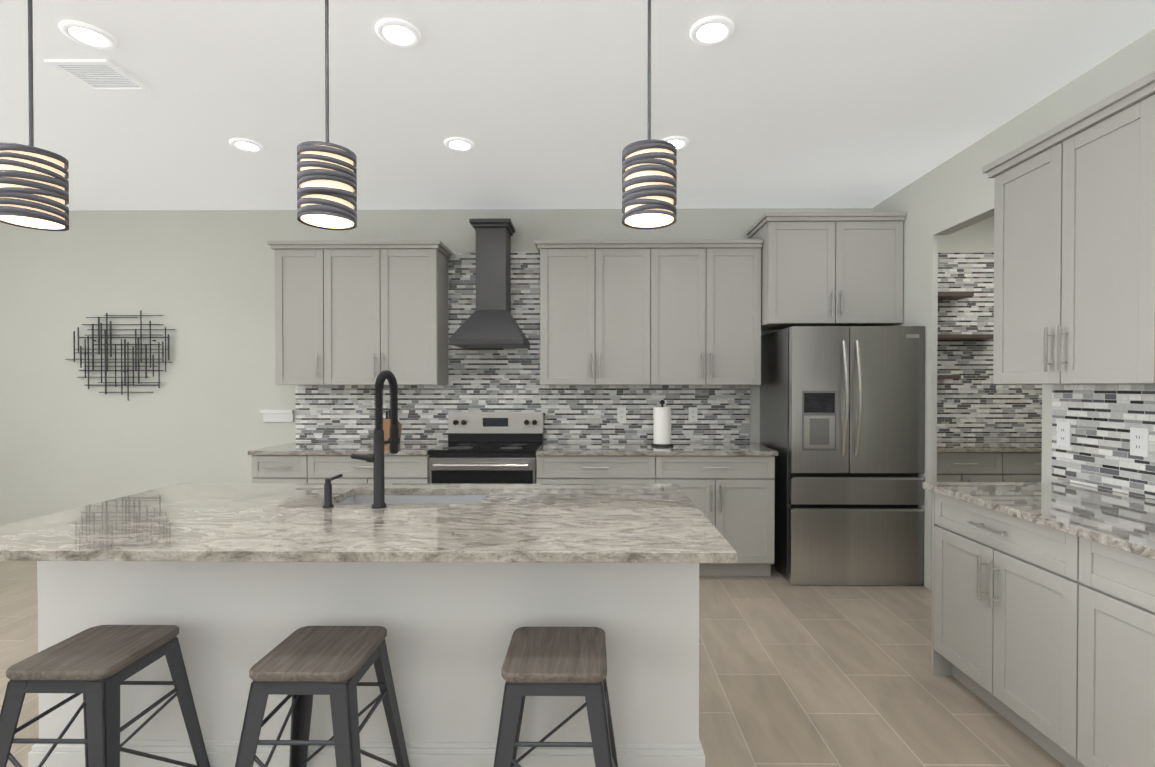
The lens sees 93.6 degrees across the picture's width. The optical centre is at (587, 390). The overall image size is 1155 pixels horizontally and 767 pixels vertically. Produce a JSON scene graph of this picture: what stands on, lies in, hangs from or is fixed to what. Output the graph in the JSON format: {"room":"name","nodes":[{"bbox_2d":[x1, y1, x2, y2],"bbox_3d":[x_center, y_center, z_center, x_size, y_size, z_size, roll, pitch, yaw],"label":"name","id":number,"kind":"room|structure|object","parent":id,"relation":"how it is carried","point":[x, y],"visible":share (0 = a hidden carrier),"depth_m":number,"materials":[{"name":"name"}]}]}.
{"room":"kitchen","nodes":[
{"label":"kitchen","id":0,"kind":"room"},
{"bbox_2d":[0,208,871,525],"bbox_3d":[-2.070,-0.079,4.536,9.060,2.820,0.158,0,1,1],"label":"wall","id":1,"kind":"structure","parent":0,"point":[200,284],"depth_m":4.47,"materials":[{"name":"paint"}]},
{"bbox_2d":[65,310,174,400],"bbox_3d":[-3.837,-0.290,4.461,0.908,0.740,0.036,0,1,1],"label":"wall art","id":2,"kind":"object","parent":1,"relation":"attached to","point":[106,344],"visible":0.92,"depth_m":4.45,"materials":[{"name":"grey metal"}]},
{"bbox_2d":[260,410,293,421],"bbox_3d":[-2.548,0.207,4.454,0.265,0.100,0.034,0,1,1],"label":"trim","id":3,"kind":"structure","parent":1,"relation":"attached to","point":[278,415],"depth_m":4.45,"materials":[{"name":"white plastic"}]},
{"bbox_2d":[271,244,330,384],"bbox_3d":[-2.165,-0.578,4.291,0.434,1.063,0.320,0,1,1],"label":"upper cabinet","id":4,"kind":"object","parent":1,"relation":"attached to","point":[302,271],"depth_m":4.14,"materials":[{"name":"paint"}]},
{"bbox_2d":[331,244,390,384],"bbox_3d":[-1.790,-0.578,4.287,0.552,1.063,0.320,0,1,1],"label":"upper cabinet","id":5,"kind":"object","parent":1,"relation":"attached to","point":[360,273],"depth_m":4.13,"materials":[{"name":"paint"}]},
{"bbox_2d":[387,244,450,384],"bbox_3d":[-1.386,-0.578,4.283,0.492,1.063,0.320,0,1,1],"label":"upper cabinet","id":6,"kind":"object","parent":1,"relation":"attached to","point":[419,272],"depth_m":4.13,"materials":[{"name":"paint"}]},
{"bbox_2d":[449,218,529,347],"bbox_3d":[-0.745,-0.833,4.219,0.550,0.975,0.432,0,1,1],"label":"range hood","id":7,"kind":"object","parent":1,"relation":"attached to","point":[490,322],"visible":1,"depth_m":4.19,"materials":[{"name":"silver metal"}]},
{"bbox_2d":[539,244,602,384],"bbox_3d":[-0.118,-0.578,4.271,0.479,1.063,0.320,0,1,1],"label":"upper cabinet","id":8,"kind":"object","parent":1,"relation":"attached to","point":[571,275],"depth_m":4.12,"materials":[{"name":"paint"}]},
{"bbox_2d":[617,407,625,420],"bbox_3d":[0.282,0.192,4.431,0.072,0.116,0.008,0,1,1],"label":"electrical outlet","id":9,"kind":"object","parent":1,"relation":"attached to","point":[621,413],"visible":1,"depth_m":4.43,"materials":[{"name":"white plastic"}]},
{"bbox_2d":[603,240,658,384],"bbox_3d":[0.273,-0.578,4.267,0.538,1.063,0.320,0,1,1],"label":"upper cabinet","id":10,"kind":"object","parent":1,"relation":"attached to","point":[612,312],"depth_m":4.11,"materials":[{"name":"paint"}]},
{"bbox_2d":[659,240,714,384],"bbox_3d":[0.692,-0.578,4.263,0.537,1.063,0.320,0,1,1],"label":"upper cabinet","id":11,"kind":"object","parent":1,"relation":"attached to","point":[686,267],"depth_m":4.11,"materials":[{"name":"paint"}]},
{"bbox_2d":[689,407,697,421],"bbox_3d":[0.865,0.192,4.425,0.072,0.116,0.008,0,1,1],"label":"electrical outlet","id":12,"kind":"object","parent":1,"relation":"attached to","point":[693,411],"visible":1,"depth_m":4.42,"materials":[{"name":"white plastic"}]},
{"bbox_2d":[715,240,762,384],"bbox_3d":[1.082,-0.578,4.259,0.478,1.063,0.320,0,1,1],"label":"upper cabinet","id":13,"kind":"object","parent":1,"relation":"attached to","point":[738,263],"depth_m":4.10,"materials":[{"name":"paint"}]},
{"bbox_2d":[747,216,846,329],"bbox_3d":[1.603,-0.882,4.186,0.551,0.773,0.450,0,1,1],"label":"upper cabinet","id":14,"kind":"object","parent":1,"relation":"attached to","point":[805,257],"depth_m":3.97,"materials":[{"name":"paint"}]},
{"bbox_2d":[937,292,993,378],"bbox_3d":[2.930,-0.449,4.497,0.900,0.702,0.190,0,1,1],"label":"shelf","id":15,"kind":"object","parent":1,"relation":"attached to","point":[951,295],"visible":0.4,"depth_m":4.40,"materials":[{"name":"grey wood"}]},
{"bbox_2d":[0,561,1064,766],"bbox_3d":[-1.119,1.398,0.558,11.040,0.060,8.440,0,1,1],"label":"floor","id":16,"kind":"structure","parent":0,"point":[790,675],"depth_m":2.51,"materials":[{"name":"wood"}]},
{"bbox_2d":[0,625,209,766],"bbox_3d":[-1.449,1.058,1.614,0.410,0.600,0.410,0,1,1],"label":"stool","id":17,"kind":"object","parent":16,"relation":"on","point":[97,666],"visible":1,"depth_m":1.53,"materials":[{"name":"grey metal"}]},
{"bbox_2d":[248,454,315,482],"bbox_3d":[-2.154,0.893,4.160,0.460,0.884,0.622,0,1,1],"label":"base cabinet","id":18,"kind":"object","parent":16,"relation":"on","point":[266,468],"depth_m":3.85,"materials":[{"name":"paint"}]},
{"bbox_2d":[235,626,409,766],"bbox_3d":[-0.781,1.058,1.607,0.410,0.600,0.410,0,1,1],"label":"stool","id":19,"kind":"object","parent":16,"relation":"on","point":[301,666],"visible":1,"depth_m":1.53,"materials":[{"name":"grey metal"}]},
{"bbox_2d":[28,563,704,766],"bbox_3d":[-0.746,0.911,2.176,2.290,0.884,0.707,0,1,1],"label":"kitchen island","id":20,"kind":"object","parent":16,"relation":"on","point":[451,588],"depth_m":1.84,"materials":[{"name":"paint"}]},
{"bbox_2d":[0,483,737,562],"bbox_3d":[-0.752,0.455,2.025,2.344,0.030,1.044,0,1,1],"label":"island countertop","id":21,"kind":"structure","parent":20,"relation":"on","point":[181,522],"depth_m":1.76,"materials":[{"name":"grey stone"}]},
{"bbox_2d":[323,474,342,507],"bbox_3d":[-0.966,0.377,2.055,0.069,0.124,0.042,0,1,1],"label":"soap dispenser","id":22,"kind":"object","parent":21,"relation":"on","point":[328,494],"visible":1,"depth_m":2.04,"materials":[{"name":"black metal"}]},
{"bbox_2d":[351,370,399,507],"bbox_3d":[-0.824,0.179,2.113,0.138,0.519,0.182,0,1,1],"label":"faucet","id":23,"kind":"object","parent":21,"relation":"on","point":[376,457],"visible":1,"depth_m":2.04,"materials":[{"name":"black metal"}]},
{"bbox_2d":[336,491,483,502],"bbox_3d":[-0.733,0.569,2.268,0.644,0.226,0.334,0,1,1],"label":"sink","id":24,"kind":"object","parent":21,"relation":"in","point":[357,496],"depth_m":2.42,"materials":[{"name":"grey metal"}]},
{"bbox_2d":[316,442,449,483],"bbox_3d":[-1.584,0.893,4.154,0.918,0.884,0.622,0,1,1],"label":"base cabinet","id":25,"kind":"object","parent":16,"relation":"on","point":[398,468],"depth_m":3.84,"materials":[{"name":"paint"}]},
{"bbox_2d":[248,442,447,453],"bbox_3d":[-1.760,0.436,4.138,1.269,0.030,0.637,0,1,1],"label":"countertop","id":26,"kind":"structure","parent":25,"relation":"on","point":[294,447],"depth_m":3.97,"materials":[{"name":"grey stone"}]},
{"bbox_2d":[382,410,401,444],"bbox_3d":[-1.543,0.284,4.258,0.110,0.270,0.188,0,1,1],"label":"knife block","id":27,"kind":"object","parent":26,"relation":"on","point":[386,424],"visible":0.35,"depth_m":4.23,"materials":[{"name":"brown wood"}]},
{"bbox_2d":[428,412,542,483],"bbox_3d":[-0.742,0.755,4.114,0.761,1.160,0.671,0,1,1],"label":"range","id":28,"kind":"object","parent":16,"relation":"on","point":[482,463],"visible":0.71,"depth_m":3.87,"materials":[{"name":"silver metal"}]},
{"bbox_2d":[494,627,617,766],"bbox_3d":[-0.089,1.058,1.600,0.410,0.600,0.410,0,1,1],"label":"stool","id":29,"kind":"object","parent":16,"relation":"on","point":[555,661],"visible":1,"depth_m":1.47,"materials":[{"name":"grey metal"}]},
{"bbox_2d":[536,454,667,483],"bbox_3d":[0.095,0.893,4.138,0.902,0.884,0.622,0,1,1],"label":"base cabinet","id":30,"kind":"object","parent":16,"relation":"on","point":[550,468],"depth_m":3.83,"materials":[{"name":"paint"}]},
{"bbox_2d":[668,458,774,575],"bbox_3d":[0.877,0.893,4.130,0.898,0.884,0.622,0,1,1],"label":"base cabinet","id":31,"kind":"object","parent":16,"relation":"on","point":[728,488],"depth_m":3.82,"materials":[{"name":"paint"}]},
{"bbox_2d":[536,442,777,457],"bbox_3d":[0.493,0.436,4.116,1.698,0.030,0.637,0,1,1],"label":"countertop","id":32,"kind":"structure","parent":31,"relation":"on","point":[569,449],"depth_m":3.85,"materials":[{"name":"grey stone"}]},
{"bbox_2d":[651,400,673,446],"bbox_3d":[0.577,0.245,4.151,0.170,0.350,0.170,0,1,1],"label":"paper towel holder","id":33,"kind":"object","parent":32,"relation":"on","point":[661,426],"visible":1,"depth_m":4.09,"materials":[{"name":"black"}]},
{"bbox_2d":[760,326,924,584],"bbox_3d":[1.857,0.446,4.028,0.904,1.780,0.785,0,1,1],"label":"fridge","id":34,"kind":"object","parent":16,"relation":"on","point":[842,410],"visible":0.98,"depth_m":3.71,"materials":[{"name":"silver metal"}]},
{"bbox_2d":[937,452,1012,481],"bbox_3d":[2.808,0.891,4.313,0.659,0.884,0.596,0,1,1],"label":"base cabinet","id":35,"kind":"object","parent":16,"relation":"on","point":[989,460],"depth_m":4.01,"materials":[{"name":"paint"}]},
{"bbox_2d":[937,440,1041,451],"bbox_3d":[3.378,0.435,4.289,1.800,0.030,0.612,0,1,1],"label":"countertop","id":36,"kind":"structure","parent":35,"relation":"on","point":[942,445],"depth_m":4.14,"materials":[{"name":"grey stone"}]},
{"bbox_2d":[930,490,1054,754],"bbox_3d":[1.965,0.911,2.160,0.656,0.884,0.832,0,1,1],"label":"base cabinet","id":37,"kind":"object","parent":16,"relation":"on","point":[1043,615],"depth_m":2.16,"materials":[{"name":"paint"}]},
{"bbox_2d":[923,482,1154,561],"bbox_3d":[1.927,0.468,0.672,0.690,0.030,3.824,0,1,1],"label":"countertop","id":38,"kind":"structure","parent":37,"relation":"on","point":[1125,522],"depth_m":2.04,"materials":[{"name":"grey stone"}]},
{"bbox_2d":[1013,452,1041,481],"bbox_3d":[3.378,0.892,4.307,0.718,0.884,0.596,0,1,1],"label":"base cabinet","id":39,"kind":"object","parent":16,"relation":"on","point":[1027,466],"depth_m":4.01,"materials":[{"name":"paint"}]},
{"bbox_2d":[1051,530,1154,766],"bbox_3d":[1.957,0.918,1.423,0.656,0.884,0.878,0,1,1],"label":"base cabinet","id":40,"kind":"object","parent":16,"relation":"on","point":[1105,597],"depth_m":1.72,"materials":[{"name":"paint"}]},
{"bbox_2d":[0,0,1154,210],"bbox_3d":[-1.119,-1.492,0.532,11.040,0.080,8.440,0,1,1],"label":"ceiling","id":41,"kind":"structure","parent":0,"point":[540,104],"depth_m":2.68,"materials":[{"name":"paint"}]},
{"bbox_2d":[0,0,68,230],"bbox_3d":[-1.738,-0.993,1.693,0.168,0.938,0.168,0,1,1],"label":"pendant light","id":42,"kind":"object","parent":41,"relation":"hanging from","point":[34,187],"visible":1,"depth_m":1.66,"materials":[{"name":"grey metal"}]},
{"bbox_2d":[59,20,116,49],"bbox_3d":[-2.053,-1.461,2.232,0.176,0.011,0.176,0,1,1],"label":"recessed light","id":43,"kind":"object","parent":41,"relation":"in","point":[89,35],"visible":1,"depth_m":2.23,"materials":[{"name":"white plastic"}]},
{"bbox_2d":[44,59,150,90],"bbox_3d":[-2.270,-1.465,2.524,0.280,0.010,0.240,0,1,1],"label":"ceiling vent","id":44,"kind":"object","parent":41,"relation":"in","point":[99,75],"visible":1,"depth_m":2.52,"materials":[{"name":"grey metal"}]},
{"bbox_2d":[229,138,263,152],"bbox_3d":[-2.042,-1.470,3.252,0.176,0.011,0.176,0,1,1],"label":"recessed light","id":45,"kind":"object","parent":41,"relation":"in","point":[246,145],"visible":0.98,"depth_m":3.25,"materials":[{"name":"white plastic"}]},
{"bbox_2d":[297,0,356,229],"bbox_3d":[-0.808,-0.993,1.684,0.168,0.938,0.168,0,1,1],"label":"pendant light","id":46,"kind":"object","parent":41,"relation":"hanging from","point":[327,182],"visible":1,"depth_m":1.63,"materials":[{"name":"grey metal"}]},
{"bbox_2d":[375,18,420,47],"bbox_3d":[-0.773,-1.461,2.219,0.176,0.011,0.176,0,1,1],"label":"recessed light","id":47,"kind":"object","parent":41,"relation":"in","point":[397,32],"visible":0.98,"depth_m":2.21,"materials":[{"name":"white plastic"}]},
{"bbox_2d":[444,137,474,151],"bbox_3d":[-0.762,-1.470,3.239,0.176,0.011,0.176,0,1,1],"label":"recessed light","id":48,"kind":"object","parent":41,"relation":"in","point":[460,144],"visible":1,"depth_m":3.23,"materials":[{"name":"white plastic"}]},
{"bbox_2d":[622,0,676,229],"bbox_3d":[0.192,-0.993,1.674,0.168,0.938,0.168,0,1,1],"label":"pendant light","id":49,"kind":"object","parent":41,"relation":"hanging from","point":[649,185],"visible":1,"depth_m":1.61,"materials":[{"name":"grey metal"}]},
{"bbox_2d":[662,136,688,149],"bbox_3d":[0.517,-1.470,3.226,0.176,0.011,0.176,0,1,1],"label":"recessed light","id":50,"kind":"object","parent":41,"relation":"in","point":[679,142],"visible":0.62,"depth_m":3.19,"materials":[{"name":"white plastic"}]},
{"bbox_2d":[690,16,733,45],"bbox_3d":[0.507,-1.461,2.206,0.176,0.011,0.176,0,1,1],"label":"recessed light","id":51,"kind":"object","parent":41,"relation":"in","point":[711,31],"visible":0.96,"depth_m":2.20,"materials":[{"name":"white plastic"}]},
{"bbox_2d":[872,28,1154,589],"bbox_3d":[2.326,-0.041,0.431,0.108,2.820,7.980,0,1,1],"label":"wall","id":52,"kind":"structure","parent":0,"point":[948,224],"depth_m":3.63,"materials":[{"name":"paint"}]},
{"bbox_2d":[843,216,904,326],"bbox_3d":[2.035,-0.882,4.182,0.551,0.773,0.450,0,1,1],"label":"upper cabinet","id":53,"kind":"object","parent":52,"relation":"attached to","point":[874,243],"depth_m":3.96,"materials":[{"name":"paint"}]},
{"bbox_2d":[990,91,1129,383],"bbox_3d":[2.127,-0.546,2.219,0.320,1.035,0.819,0,1,1],"label":"upper cabinet","id":54,"kind":"object","parent":52,"relation":"attached to","point":[1074,251],"depth_m":2.22,"materials":[{"name":"paint"}]},
{"bbox_2d":[1057,422,1070,446],"bbox_3d":[2.288,0.209,2.604,0.008,0.116,0.072,0,1,1],"label":"electrical outlet","id":55,"kind":"object","parent":52,"relation":"attached to","point":[1064,434],"visible":1,"depth_m":2.60,"materials":[{"name":"white plastic"}]},
{"bbox_2d":[1130,427,1148,456],"bbox_3d":[2.285,0.212,2.244,0.008,0.116,0.072,0,1,1],"label":"electrical outlet","id":56,"kind":"object","parent":52,"relation":"attached to","point":[1139,441],"visible":1,"depth_m":2.24,"materials":[{"name":"white plastic"}]},
{"bbox_2d":[1130,79,1154,383],"bbox_3d":[2.120,-0.539,1.489,0.320,1.035,0.878,0,1,1],"label":"upper cabinet","id":57,"kind":"object","parent":52,"relation":"attached to","point":[1142,100],"depth_m":1.92,"materials":[{"name":"paint"}]}
]}

